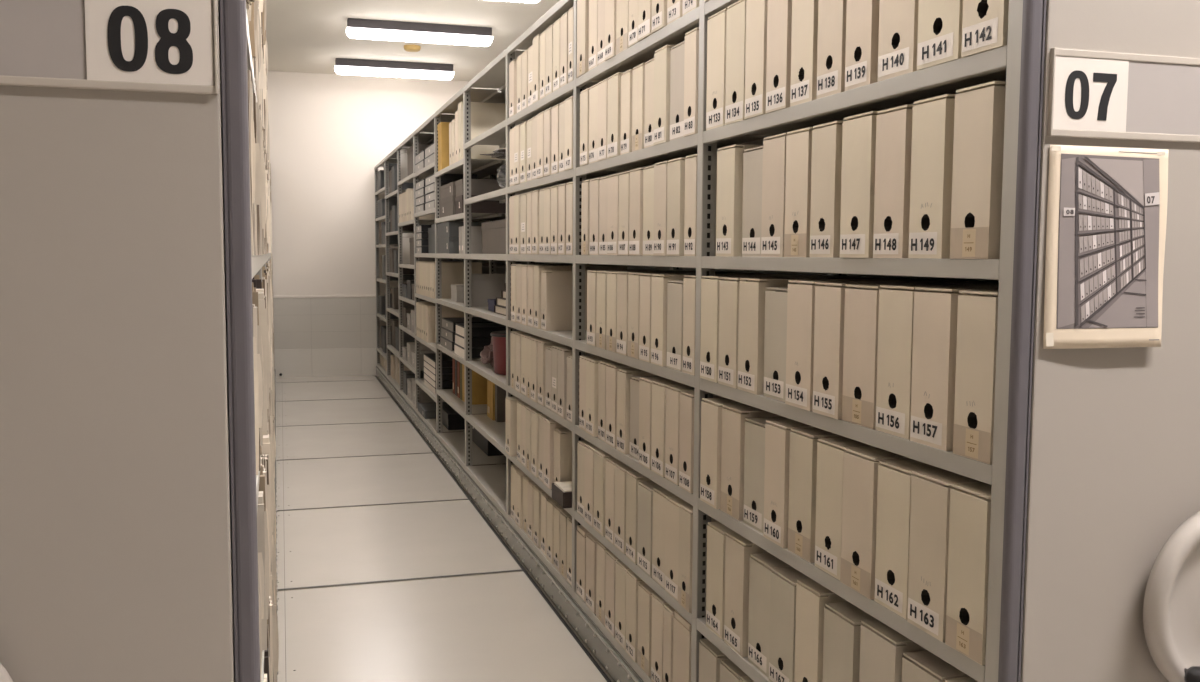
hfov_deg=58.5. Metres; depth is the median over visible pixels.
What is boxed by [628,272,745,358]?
box
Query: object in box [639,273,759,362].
box
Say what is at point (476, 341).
case
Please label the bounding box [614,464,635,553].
box
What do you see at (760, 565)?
box
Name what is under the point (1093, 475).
shelving
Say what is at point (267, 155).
file
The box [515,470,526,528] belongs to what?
box
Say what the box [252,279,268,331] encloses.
file
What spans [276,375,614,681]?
floor
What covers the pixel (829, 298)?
box
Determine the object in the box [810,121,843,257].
box
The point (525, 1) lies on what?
ceiling lamp
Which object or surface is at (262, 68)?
file
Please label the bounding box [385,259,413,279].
storage box
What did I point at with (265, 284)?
file
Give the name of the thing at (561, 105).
box
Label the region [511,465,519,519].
box
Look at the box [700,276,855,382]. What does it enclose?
box
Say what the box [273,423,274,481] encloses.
file
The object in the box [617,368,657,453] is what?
box
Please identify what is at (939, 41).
box
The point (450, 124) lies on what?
box
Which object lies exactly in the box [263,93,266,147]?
file
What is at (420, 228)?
case
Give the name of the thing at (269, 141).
file
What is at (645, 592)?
box
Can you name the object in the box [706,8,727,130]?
box
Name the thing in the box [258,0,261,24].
file
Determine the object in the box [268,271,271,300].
file
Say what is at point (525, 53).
box
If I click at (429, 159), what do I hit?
case
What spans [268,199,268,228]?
file
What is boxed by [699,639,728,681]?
box
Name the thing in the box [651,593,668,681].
box
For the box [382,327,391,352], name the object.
storage box
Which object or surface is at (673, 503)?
box
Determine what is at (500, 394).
binder
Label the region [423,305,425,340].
box
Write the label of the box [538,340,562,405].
box
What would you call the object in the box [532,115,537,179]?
box
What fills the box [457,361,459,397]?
binder
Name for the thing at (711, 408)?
box
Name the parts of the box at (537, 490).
lid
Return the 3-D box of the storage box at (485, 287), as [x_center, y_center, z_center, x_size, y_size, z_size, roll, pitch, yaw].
[-0.610,-0.270,5.658,0.202,0.170,0.100,-1,5,-17]
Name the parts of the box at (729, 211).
lid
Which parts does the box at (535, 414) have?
lid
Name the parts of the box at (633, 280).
lid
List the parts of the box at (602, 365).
lid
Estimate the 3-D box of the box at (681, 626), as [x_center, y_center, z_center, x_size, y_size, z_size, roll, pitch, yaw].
[0.360,0.783,2.640,0.346,0.238,0.108,-1,5,-17]
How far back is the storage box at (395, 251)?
9.09 m
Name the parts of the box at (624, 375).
lid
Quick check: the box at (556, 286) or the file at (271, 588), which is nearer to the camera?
the file at (271, 588)
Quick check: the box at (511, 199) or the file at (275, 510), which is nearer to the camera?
the file at (275, 510)
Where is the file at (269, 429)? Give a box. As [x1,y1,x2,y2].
[268,416,272,462]
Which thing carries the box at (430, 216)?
on the shelving at (1093, 475)
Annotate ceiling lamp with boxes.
[334,58,453,79]
[346,18,492,45]
[497,0,538,2]
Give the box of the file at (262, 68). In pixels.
[259,44,263,88]
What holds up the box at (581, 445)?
on the shelving at (1093, 475)
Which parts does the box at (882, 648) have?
lid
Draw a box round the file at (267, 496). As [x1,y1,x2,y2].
[261,464,270,579]
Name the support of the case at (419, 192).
on the case at (422, 199)
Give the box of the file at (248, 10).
[247,5,250,26]
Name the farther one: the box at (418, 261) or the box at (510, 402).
the box at (418, 261)
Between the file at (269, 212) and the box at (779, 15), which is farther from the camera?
the file at (269, 212)
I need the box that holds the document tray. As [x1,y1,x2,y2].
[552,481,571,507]
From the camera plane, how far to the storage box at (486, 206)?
5.73 m
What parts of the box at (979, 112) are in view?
lid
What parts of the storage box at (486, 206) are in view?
lid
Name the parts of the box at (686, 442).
lid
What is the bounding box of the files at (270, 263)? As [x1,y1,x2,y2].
[267,163,274,484]
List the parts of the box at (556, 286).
lid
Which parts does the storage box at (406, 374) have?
lid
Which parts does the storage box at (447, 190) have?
lid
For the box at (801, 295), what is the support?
on the shelving at (1093, 475)
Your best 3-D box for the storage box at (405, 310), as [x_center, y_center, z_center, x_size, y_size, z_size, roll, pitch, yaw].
[-1.408,-0.189,8.463,0.282,0.150,0.220,-1,5,-17]
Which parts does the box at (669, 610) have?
lid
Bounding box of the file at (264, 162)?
[264,162,267,253]
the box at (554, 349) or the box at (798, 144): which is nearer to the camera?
the box at (798, 144)
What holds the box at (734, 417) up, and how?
on the shelving at (1093, 475)
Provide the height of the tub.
0.192 m
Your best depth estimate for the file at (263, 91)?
2.37 m
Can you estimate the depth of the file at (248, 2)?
1.18 m
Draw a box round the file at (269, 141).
[267,141,269,180]
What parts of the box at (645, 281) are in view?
lid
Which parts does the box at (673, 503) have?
lid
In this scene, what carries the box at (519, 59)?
on the shelving at (1093, 475)
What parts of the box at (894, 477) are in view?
lid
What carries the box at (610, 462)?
on the shelving at (1093, 475)
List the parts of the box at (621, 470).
lid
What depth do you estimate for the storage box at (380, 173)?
10.31 m
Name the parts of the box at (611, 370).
lid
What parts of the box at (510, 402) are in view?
lid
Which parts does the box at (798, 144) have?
lid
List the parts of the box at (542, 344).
lid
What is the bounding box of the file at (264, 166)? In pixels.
[263,166,265,253]
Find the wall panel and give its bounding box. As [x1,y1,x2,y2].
[273,297,391,349]
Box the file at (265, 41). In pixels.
[264,41,266,66]
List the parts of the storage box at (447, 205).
lid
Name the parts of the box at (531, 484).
lid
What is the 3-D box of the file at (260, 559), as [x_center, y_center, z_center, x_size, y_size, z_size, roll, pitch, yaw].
[-0.597,0.327,1.390,0.308,0.232,0.040,-1,5,-17]
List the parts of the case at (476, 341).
lid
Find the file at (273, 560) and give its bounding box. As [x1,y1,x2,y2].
[271,547,275,585]
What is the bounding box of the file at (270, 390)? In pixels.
[270,390,272,411]
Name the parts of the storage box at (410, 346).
lid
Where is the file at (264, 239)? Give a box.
[263,180,266,253]
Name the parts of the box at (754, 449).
lid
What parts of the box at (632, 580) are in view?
lid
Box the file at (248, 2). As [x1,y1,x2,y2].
[246,0,253,8]
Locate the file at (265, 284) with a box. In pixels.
[262,277,270,351]
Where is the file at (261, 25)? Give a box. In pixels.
[260,0,263,34]
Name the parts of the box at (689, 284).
lid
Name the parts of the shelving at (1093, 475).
shelf, shelf, shelf, shelf, panel, shelf, shelf, shelf, shelf, shelf, shelf, panel, shelf, shelf, shelf, shelf, shelf, shelf, panel, shelf, shelf, shelf, shelf, shelf, shelf, panel, shelf, shelf, shelf, shelf, shelf, shelf, shelf, shelf, shelf, panel, shelf, shelf, shelf, shelf, shelf, shelf, shelf, shelf, panel, shelf, shelf, shelf, shelf, shelf, shelf, panel, shelf, shelf, shelf, shelf, shelf, shelf, shelf, shelf, shelf, shelf, shelf, panel, shelf, shelf, shelf, shelf, shelf, panel, crank knob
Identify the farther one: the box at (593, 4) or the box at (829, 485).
the box at (593, 4)
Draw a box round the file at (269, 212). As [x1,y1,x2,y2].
[268,212,270,251]
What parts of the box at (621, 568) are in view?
lid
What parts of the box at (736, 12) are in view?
lid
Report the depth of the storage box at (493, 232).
5.07 m
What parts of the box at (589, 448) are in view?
lid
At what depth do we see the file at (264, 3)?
2.86 m
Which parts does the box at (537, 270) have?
lid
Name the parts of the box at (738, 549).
lid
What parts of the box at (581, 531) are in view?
lid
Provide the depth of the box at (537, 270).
3.98 m
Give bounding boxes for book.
[494,305,505,315]
[496,297,505,306]
[501,290,505,298]
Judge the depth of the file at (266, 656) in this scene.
1.62 m
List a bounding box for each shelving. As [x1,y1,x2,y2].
[0,0,278,681]
[374,0,1199,681]
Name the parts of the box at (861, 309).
lid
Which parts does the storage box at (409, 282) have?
lid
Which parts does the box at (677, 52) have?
lid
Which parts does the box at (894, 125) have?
lid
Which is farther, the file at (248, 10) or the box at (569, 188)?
the box at (569, 188)
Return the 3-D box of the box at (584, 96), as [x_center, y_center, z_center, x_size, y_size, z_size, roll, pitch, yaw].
[0.114,-0.664,3.366,0.346,0.230,0.087,-1,5,-17]
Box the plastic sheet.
[480,149,505,158]
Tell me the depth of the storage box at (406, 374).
8.39 m
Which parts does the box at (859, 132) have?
lid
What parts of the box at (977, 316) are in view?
lid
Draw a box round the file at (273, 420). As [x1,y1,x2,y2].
[273,420,275,477]
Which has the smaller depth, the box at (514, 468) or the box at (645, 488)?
the box at (645, 488)
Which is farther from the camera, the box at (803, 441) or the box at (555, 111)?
the box at (555, 111)
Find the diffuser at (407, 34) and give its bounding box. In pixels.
[346,27,492,45]
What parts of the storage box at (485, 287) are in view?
lid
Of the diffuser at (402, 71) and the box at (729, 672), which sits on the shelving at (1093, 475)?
the box at (729, 672)
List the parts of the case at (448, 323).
lid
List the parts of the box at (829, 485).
lid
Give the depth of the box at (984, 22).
1.44 m
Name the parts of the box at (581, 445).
lid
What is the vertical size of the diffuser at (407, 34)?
0.068 m
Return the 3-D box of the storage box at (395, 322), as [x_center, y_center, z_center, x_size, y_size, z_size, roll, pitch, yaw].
[-1.708,-0.069,9.564,0.282,0.234,0.274,-1,5,-17]
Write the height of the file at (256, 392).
0.222 m
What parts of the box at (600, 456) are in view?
lid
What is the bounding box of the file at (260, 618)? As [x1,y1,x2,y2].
[258,565,261,681]
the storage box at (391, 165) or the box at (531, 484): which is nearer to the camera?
the box at (531, 484)
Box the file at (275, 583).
[275,583,276,612]
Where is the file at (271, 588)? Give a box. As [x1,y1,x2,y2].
[269,575,274,614]
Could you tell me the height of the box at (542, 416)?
0.242 m
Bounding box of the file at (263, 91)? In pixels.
[259,27,266,130]
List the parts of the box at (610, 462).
lid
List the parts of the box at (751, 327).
lid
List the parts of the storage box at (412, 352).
lid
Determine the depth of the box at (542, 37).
3.84 m
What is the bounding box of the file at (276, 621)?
[275,604,278,671]
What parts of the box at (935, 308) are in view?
lid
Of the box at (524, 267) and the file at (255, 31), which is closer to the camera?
the file at (255, 31)
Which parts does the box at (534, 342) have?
lid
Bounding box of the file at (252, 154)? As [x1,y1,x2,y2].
[247,70,255,255]
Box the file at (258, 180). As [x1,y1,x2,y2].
[251,81,261,254]
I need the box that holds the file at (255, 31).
[253,8,257,80]
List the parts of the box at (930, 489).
lid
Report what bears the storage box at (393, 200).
on the shelving at (1093, 475)
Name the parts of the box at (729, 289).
lid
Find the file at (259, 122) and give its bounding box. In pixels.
[256,102,264,254]
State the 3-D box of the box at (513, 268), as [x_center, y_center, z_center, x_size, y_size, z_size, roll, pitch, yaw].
[-0.190,-0.199,4.423,0.346,0.234,0.087,-1,5,-17]
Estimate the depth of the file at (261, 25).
2.78 m
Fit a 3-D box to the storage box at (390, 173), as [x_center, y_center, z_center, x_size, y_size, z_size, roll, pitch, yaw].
[-1.710,-1.394,9.453,0.282,0.212,0.223,-1,5,-17]
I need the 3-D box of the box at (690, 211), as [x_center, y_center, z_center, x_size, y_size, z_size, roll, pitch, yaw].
[0.374,-0.317,2.531,0.346,0.232,0.072,-1,5,-17]
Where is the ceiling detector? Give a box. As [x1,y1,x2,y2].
[404,44,420,51]
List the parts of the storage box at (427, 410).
lid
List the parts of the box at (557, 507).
lid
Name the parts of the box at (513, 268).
lid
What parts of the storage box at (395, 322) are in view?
lid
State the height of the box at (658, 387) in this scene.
0.232 m
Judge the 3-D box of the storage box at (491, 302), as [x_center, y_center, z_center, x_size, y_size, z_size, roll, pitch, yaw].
[-0.449,-0.173,5.191,0.162,0.055,0.180,-1,5,-17]
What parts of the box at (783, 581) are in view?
lid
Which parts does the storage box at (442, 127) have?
lid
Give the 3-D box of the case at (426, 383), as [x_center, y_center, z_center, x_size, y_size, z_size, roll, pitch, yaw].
[-1.004,0.296,7.137,0.271,0.042,0.550,-1,5,-17]
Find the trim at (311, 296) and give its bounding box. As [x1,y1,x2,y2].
[273,295,384,297]
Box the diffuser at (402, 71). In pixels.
[334,65,453,79]
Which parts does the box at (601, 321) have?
lid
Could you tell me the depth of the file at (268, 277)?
2.88 m
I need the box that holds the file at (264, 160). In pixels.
[264,160,267,236]
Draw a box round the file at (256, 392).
[253,337,258,474]
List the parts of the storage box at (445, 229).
lid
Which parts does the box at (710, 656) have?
lid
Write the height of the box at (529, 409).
0.242 m
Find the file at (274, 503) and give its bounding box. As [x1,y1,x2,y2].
[274,503,274,538]
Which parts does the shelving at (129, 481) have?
shelf, shelf, shelf, shelf, shelf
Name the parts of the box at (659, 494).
lid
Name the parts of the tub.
lid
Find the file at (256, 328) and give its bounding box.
[252,304,263,470]
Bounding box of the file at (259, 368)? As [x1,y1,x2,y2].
[256,354,262,427]
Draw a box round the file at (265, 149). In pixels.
[264,89,267,150]
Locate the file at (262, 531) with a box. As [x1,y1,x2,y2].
[257,491,269,649]
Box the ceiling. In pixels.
[266,0,558,80]
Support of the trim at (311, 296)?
attached to the wall
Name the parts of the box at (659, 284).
lid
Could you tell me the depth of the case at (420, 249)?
7.32 m
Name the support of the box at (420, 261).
on the shelving at (1093, 475)
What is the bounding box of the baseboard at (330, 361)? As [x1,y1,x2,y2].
[274,347,380,377]
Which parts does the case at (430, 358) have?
lid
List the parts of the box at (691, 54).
lid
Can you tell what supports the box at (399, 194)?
on the shelving at (1093, 475)
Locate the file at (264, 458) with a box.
[261,454,272,540]
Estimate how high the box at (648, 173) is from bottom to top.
0.229 m
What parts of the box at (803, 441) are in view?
lid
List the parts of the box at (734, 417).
lid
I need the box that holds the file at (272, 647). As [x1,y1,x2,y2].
[268,596,276,681]
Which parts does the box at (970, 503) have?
lid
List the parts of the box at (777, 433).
lid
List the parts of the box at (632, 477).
lid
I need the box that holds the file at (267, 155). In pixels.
[265,117,269,169]
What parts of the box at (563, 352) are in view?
lid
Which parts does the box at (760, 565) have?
lid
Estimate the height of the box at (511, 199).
0.236 m
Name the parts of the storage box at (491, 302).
lid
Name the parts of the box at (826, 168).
lid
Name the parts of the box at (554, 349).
lid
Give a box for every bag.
[480,337,493,366]
[497,164,505,187]
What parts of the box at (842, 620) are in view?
lid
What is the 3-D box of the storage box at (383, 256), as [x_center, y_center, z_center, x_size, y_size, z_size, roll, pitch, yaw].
[-1.929,-0.705,10.230,0.282,0.230,0.275,-1,5,-17]
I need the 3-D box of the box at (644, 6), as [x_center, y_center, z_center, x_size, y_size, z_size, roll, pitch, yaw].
[0.278,-0.906,2.792,0.346,0.245,0.094,-1,5,-17]
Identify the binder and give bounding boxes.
[452,358,454,393]
[455,360,474,395]
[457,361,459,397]
[459,227,461,253]
[460,360,476,399]
[461,226,481,253]
[462,364,464,401]
[472,370,487,404]
[487,380,490,418]
[491,382,494,420]
[495,384,505,421]
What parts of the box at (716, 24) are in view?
lid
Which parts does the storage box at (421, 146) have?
lid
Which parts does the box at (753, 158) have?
lid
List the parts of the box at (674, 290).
lid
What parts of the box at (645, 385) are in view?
lid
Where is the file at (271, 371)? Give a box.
[270,359,274,414]
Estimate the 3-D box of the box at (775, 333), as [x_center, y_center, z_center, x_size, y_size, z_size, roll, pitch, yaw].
[0.506,0.003,2.120,0.346,0.215,0.107,-1,5,-17]
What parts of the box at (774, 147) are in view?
lid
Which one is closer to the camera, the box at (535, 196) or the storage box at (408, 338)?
the box at (535, 196)
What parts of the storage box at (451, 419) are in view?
lid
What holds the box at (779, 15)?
on the shelving at (1093, 475)
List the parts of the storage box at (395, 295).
lid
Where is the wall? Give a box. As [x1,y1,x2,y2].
[267,71,495,375]
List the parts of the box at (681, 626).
lid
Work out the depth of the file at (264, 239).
2.05 m
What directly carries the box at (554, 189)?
on the shelving at (1093, 475)
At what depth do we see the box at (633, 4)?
2.85 m
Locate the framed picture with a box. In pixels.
[1043,145,1168,348]
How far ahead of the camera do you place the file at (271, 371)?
3.47 m
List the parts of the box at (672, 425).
lid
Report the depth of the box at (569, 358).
3.56 m
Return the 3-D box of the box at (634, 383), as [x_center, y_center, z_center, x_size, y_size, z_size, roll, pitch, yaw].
[0.261,0.208,2.965,0.346,0.220,0.098,-1,5,-17]
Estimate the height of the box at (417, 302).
0.240 m
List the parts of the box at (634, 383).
lid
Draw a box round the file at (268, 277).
[266,271,271,330]
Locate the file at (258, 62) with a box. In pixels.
[256,9,260,105]
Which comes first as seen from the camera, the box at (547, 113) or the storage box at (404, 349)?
the box at (547, 113)
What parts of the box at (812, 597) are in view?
lid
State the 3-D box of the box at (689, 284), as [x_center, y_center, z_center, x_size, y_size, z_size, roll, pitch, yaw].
[0.372,-0.041,2.552,0.346,0.230,0.075,-1,5,-17]
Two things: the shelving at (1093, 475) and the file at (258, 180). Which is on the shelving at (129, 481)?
the file at (258, 180)
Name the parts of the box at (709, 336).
lid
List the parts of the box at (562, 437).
lid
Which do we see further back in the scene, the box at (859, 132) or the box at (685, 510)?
the box at (685, 510)
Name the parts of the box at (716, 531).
lid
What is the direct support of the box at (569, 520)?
on the shelving at (1093, 475)
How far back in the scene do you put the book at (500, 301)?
4.93 m
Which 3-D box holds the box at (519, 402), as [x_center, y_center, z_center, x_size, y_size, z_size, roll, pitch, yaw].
[-0.163,0.364,4.381,0.346,0.242,0.084,-1,5,-17]
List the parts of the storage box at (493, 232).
lid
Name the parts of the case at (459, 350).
lid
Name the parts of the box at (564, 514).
lid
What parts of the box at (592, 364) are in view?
lid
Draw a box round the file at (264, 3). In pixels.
[262,0,265,44]
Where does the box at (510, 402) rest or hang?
on the shelving at (1093, 475)
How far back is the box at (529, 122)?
4.06 m
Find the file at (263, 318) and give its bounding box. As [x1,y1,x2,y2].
[258,293,269,434]
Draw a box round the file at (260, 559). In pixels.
[258,552,264,618]
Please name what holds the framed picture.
attached to the shelving at (1093, 475)
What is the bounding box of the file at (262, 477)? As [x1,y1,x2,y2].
[259,465,269,623]
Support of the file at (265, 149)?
on the shelving at (129, 481)
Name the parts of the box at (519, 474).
lid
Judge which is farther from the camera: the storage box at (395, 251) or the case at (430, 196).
the storage box at (395, 251)
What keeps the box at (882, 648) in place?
on the shelving at (1093, 475)
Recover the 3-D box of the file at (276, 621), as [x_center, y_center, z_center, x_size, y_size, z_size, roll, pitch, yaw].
[-0.985,0.777,2.728,0.318,0.222,0.085,-1,5,-17]
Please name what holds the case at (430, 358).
on the case at (445, 370)
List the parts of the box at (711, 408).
lid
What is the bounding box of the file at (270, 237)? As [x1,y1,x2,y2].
[268,196,271,252]
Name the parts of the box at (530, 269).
lid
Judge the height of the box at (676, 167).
0.231 m
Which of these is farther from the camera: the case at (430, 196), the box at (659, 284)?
the case at (430, 196)
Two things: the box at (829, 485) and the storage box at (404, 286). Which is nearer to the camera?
the box at (829, 485)
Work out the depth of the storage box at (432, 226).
6.86 m
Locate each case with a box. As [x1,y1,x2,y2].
[415,150,424,163]
[415,159,424,172]
[415,187,424,197]
[416,179,424,189]
[416,195,425,204]
[416,203,425,212]
[416,225,430,231]
[416,232,427,238]
[416,239,427,245]
[417,246,428,252]
[424,353,451,367]
[424,360,451,373]
[424,366,452,380]
[424,372,452,387]
[424,379,452,393]
[425,143,433,157]
[425,153,433,166]
[425,174,476,185]
[425,182,450,193]
[425,191,434,201]
[425,200,434,209]
[440,336,454,350]
[441,327,455,341]
[442,317,495,331]
[454,343,483,357]
[455,333,490,347]
[456,323,515,336]
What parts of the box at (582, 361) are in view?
lid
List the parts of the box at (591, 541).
lid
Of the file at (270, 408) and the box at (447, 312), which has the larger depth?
the box at (447, 312)
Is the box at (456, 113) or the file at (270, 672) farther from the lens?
the box at (456, 113)
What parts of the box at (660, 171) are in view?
lid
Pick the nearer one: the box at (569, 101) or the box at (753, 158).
the box at (753, 158)
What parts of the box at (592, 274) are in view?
lid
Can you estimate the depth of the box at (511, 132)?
4.36 m
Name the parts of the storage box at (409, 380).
lid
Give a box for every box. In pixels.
[377,200,379,217]
[378,170,383,189]
[379,296,384,314]
[380,199,384,216]
[381,222,389,243]
[382,255,385,279]
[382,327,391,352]
[384,163,396,186]
[384,225,397,243]
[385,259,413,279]
[385,293,398,318]
[389,170,391,193]
[389,196,397,214]
[389,248,397,272]
[390,210,391,231]
[390,355,394,378]
[391,165,413,191]
[391,287,414,308]
[391,319,398,347]
[392,205,397,231]
[394,250,397,272]
[395,326,414,350]
[395,356,398,382]
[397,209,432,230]
[398,363,410,370]
[399,194,400,222]
[400,148,408,179]
[400,194,401,221]
[402,233,413,263]
[402,284,406,297]
[402,307,414,327]
[402,347,406,360]
[403,192,404,221]
[403,268,413,273]
[403,371,423,394]
[405,192,406,221]
[406,188,413,220]
[407,144,430,175]
[407,280,413,299]
[407,313,410,329]
[407,342,432,364]
[407,378,411,400]
[408,190,409,220]
[409,237,452,264]
[410,189,434,219]
[411,310,414,332]
[411,351,443,368]
[412,284,425,300]
[412,378,444,403]
[416,261,417,293]
[416,302,424,335]
[417,402,448,418]
[418,261,460,293]
[418,302,431,337]
[420,261,427,294]
[420,303,434,338]
[421,262,425,294]
[422,304,434,339]
[423,262,426,295]
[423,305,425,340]
[425,262,427,296]
[425,305,472,342]
[428,228,431,252]
[428,262,429,296]
[430,262,431,297]
[431,224,434,252]
[432,262,481,298]
[437,122,449,170]
[437,222,483,237]
[437,237,458,253]
[439,195,455,217]
[440,182,455,198]
[442,405,464,429]
[449,122,451,165]
[451,285,463,301]
[452,119,454,163]
[455,110,457,161]
[455,179,502,196]
[455,195,505,213]
[458,102,505,160]
[471,274,504,306]
[472,414,503,455]
[481,219,505,253]
[488,299,495,311]
[505,396,519,455]
[509,59,516,116]
[509,128,513,185]
[509,196,515,253]
[510,331,525,388]
[511,264,592,321]
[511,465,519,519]
[514,124,520,184]
[514,194,521,253]
[515,333,530,392]
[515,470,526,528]
[516,265,521,323]
[517,54,521,112]
[517,400,524,462]
[520,121,526,183]
[521,193,529,253]
[521,334,536,395]
[521,403,531,466]
[522,49,527,109]
[522,265,532,325]
[523,476,532,534]
[526,336,541,398]
[526,407,535,471]
[527,118,531,181]
[527,191,533,253]
[528,45,532,105]
[528,265,618,326]
[528,481,537,540]
[531,338,547,402]
[531,410,542,477]
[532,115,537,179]
[532,190,539,253]
[533,34,540,102]
[533,486,544,547]
[534,265,626,328]
[537,111,544,177]
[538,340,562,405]
[538,414,548,482]
[539,188,545,254]
[540,30,545,98]
[541,271,588,330]
[541,492,550,554]
[544,108,552,175]
[544,187,550,254]
[544,418,563,488]
[545,24,553,95]
[545,347,550,409]
[546,498,557,563]
[551,104,558,174]
[551,185,558,254]
[551,345,571,413]
[553,18,559,91]
[553,427,571,482]
[554,504,564,570]
[558,183,567,254]
[558,348,592,418]
[559,101,564,171]
[560,11,568,87]
[560,510,571,578]
[565,96,572,170]
[566,182,572,254]
[567,354,596,422]
[567,517,571,585]
[568,6,600,82]
[576,525,589,601]
[577,0,588,77]
[577,440,591,517]
[579,356,602,430]
[580,88,589,165]
[581,180,589,254]
[584,444,600,526]
[586,358,611,436]
[586,533,598,613]
[587,270,693,345]
[589,0,597,70]
[589,83,598,163]
[589,177,601,254]
[593,450,613,535]
[596,271,695,348]
[596,541,608,625]
[597,0,604,65]
[598,78,607,160]
[598,361,617,441]
[599,176,609,254]
[605,0,615,60]
[605,458,623,544]
[605,550,619,636]
[606,271,623,351]
[606,363,632,447]
[607,72,623,157]
[607,173,622,254]
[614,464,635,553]
[615,560,630,649]
[616,0,628,54]
[616,272,634,355]
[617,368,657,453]
[618,171,633,254]
[620,69,634,154]
[625,570,643,662]
[626,471,651,563]
[628,0,638,46]
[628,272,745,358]
[629,168,644,255]
[629,376,660,460]
[632,63,645,151]
[637,481,660,576]
[637,582,655,676]
[638,0,652,40]
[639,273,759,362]
[639,377,669,469]
[643,165,656,255]
[644,58,653,147]
[651,274,781,366]
[651,380,684,476]
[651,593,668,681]
[652,0,666,32]
[652,487,675,588]
[653,45,675,144]
[653,161,669,255]
[663,605,674,681]
[665,385,694,484]
[665,496,688,600]
[667,0,682,24]
[667,157,687,255]
[667,280,682,371]
[670,41,684,140]
[673,610,691,681]
[678,504,717,612]
[679,391,724,492]
[682,0,726,15]
[682,275,823,375]
[684,27,770,136]
[684,154,716,255]
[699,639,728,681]
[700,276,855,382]
[700,398,742,508]
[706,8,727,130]
[706,522,734,639]
[716,144,762,256]
[718,277,868,388]
[720,404,782,520]
[720,659,747,681]
[724,532,768,656]
[725,0,745,124]
[737,278,910,394]
[740,676,753,681]
[742,146,762,256]
[743,417,788,532]
[745,0,767,118]
[748,553,790,677]
[761,133,791,256]
[763,287,787,401]
[763,419,812,547]
[766,0,791,112]
[769,567,810,681]
[784,127,817,256]
[785,280,978,410]
[787,427,843,562]
[790,0,818,106]
[794,579,846,681]
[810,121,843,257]
[813,282,998,419]
[815,437,873,579]
[816,0,846,98]
[822,601,875,681]
[840,111,880,257]
[840,447,910,599]
[842,284,998,428]
[845,0,879,90]
[859,619,925,681]
[873,104,914,257]
[874,459,943,619]
[875,285,998,439]
[878,0,918,81]
[902,650,967,681]
[907,470,980,641]
[908,94,955,258]
[910,287,998,450]
[917,0,963,69]
[945,482,991,664]
[945,676,977,681]
[950,81,1005,258]
[953,290,998,464]
[961,0,1008,56]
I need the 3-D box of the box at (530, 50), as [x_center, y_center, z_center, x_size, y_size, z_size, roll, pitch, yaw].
[-0.097,-1.002,4.085,0.346,0.221,0.097,-1,5,-17]
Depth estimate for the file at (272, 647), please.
1.93 m
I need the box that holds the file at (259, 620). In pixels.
[259,620,260,679]
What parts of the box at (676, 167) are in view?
lid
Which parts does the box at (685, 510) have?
lid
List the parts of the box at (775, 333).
lid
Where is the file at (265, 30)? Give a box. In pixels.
[265,30,267,77]
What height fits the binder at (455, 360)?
0.214 m
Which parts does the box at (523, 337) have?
lid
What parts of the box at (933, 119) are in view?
lid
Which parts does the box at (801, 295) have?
lid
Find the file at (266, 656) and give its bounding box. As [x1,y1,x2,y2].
[264,648,269,681]
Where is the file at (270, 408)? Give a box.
[269,392,272,449]
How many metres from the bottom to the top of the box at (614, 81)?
0.229 m
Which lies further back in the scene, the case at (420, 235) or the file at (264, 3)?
the case at (420, 235)
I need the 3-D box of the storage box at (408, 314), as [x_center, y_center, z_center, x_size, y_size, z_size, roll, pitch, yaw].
[-1.323,-0.150,8.177,0.283,0.120,0.200,-1,5,-17]
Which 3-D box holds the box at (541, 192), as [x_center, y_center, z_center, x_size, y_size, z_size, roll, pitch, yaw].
[-0.046,-0.436,3.933,0.346,0.236,0.083,-1,5,-17]
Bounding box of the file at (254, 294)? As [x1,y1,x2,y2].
[252,282,263,454]
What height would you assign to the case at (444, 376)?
0.042 m
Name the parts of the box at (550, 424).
lid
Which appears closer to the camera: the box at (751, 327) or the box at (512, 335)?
the box at (751, 327)
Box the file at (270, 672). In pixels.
[267,624,271,681]
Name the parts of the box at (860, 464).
lid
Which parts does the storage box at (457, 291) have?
lid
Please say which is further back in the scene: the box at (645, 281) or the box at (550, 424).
the box at (550, 424)
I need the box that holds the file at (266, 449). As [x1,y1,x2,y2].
[262,434,273,554]
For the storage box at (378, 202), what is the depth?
10.45 m
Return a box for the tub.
[490,330,519,374]
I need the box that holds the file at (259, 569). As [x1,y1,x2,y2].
[259,569,261,617]
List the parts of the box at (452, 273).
lid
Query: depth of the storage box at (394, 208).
9.03 m
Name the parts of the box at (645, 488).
lid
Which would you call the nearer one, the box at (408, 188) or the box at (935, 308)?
the box at (935, 308)
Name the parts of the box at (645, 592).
lid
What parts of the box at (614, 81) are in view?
lid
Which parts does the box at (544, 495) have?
lid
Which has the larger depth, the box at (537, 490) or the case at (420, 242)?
the case at (420, 242)
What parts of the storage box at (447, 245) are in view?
lid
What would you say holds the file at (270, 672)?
on the shelving at (129, 481)
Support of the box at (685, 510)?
on the shelving at (1093, 475)
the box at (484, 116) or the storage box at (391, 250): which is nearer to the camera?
the box at (484, 116)
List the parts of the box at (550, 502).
lid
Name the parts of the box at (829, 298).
lid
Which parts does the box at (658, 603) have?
lid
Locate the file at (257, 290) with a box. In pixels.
[256,289,266,306]
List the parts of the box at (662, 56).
lid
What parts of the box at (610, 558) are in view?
lid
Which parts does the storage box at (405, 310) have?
lid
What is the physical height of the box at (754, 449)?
0.219 m
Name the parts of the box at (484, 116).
lid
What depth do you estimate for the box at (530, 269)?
4.08 m
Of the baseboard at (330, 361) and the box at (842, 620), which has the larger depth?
the baseboard at (330, 361)
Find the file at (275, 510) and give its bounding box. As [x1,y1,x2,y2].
[275,510,275,539]
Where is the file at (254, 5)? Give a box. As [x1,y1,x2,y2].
[249,0,257,60]
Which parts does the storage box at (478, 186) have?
lid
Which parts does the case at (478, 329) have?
lid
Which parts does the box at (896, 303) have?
lid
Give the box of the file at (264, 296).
[264,296,270,418]
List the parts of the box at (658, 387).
lid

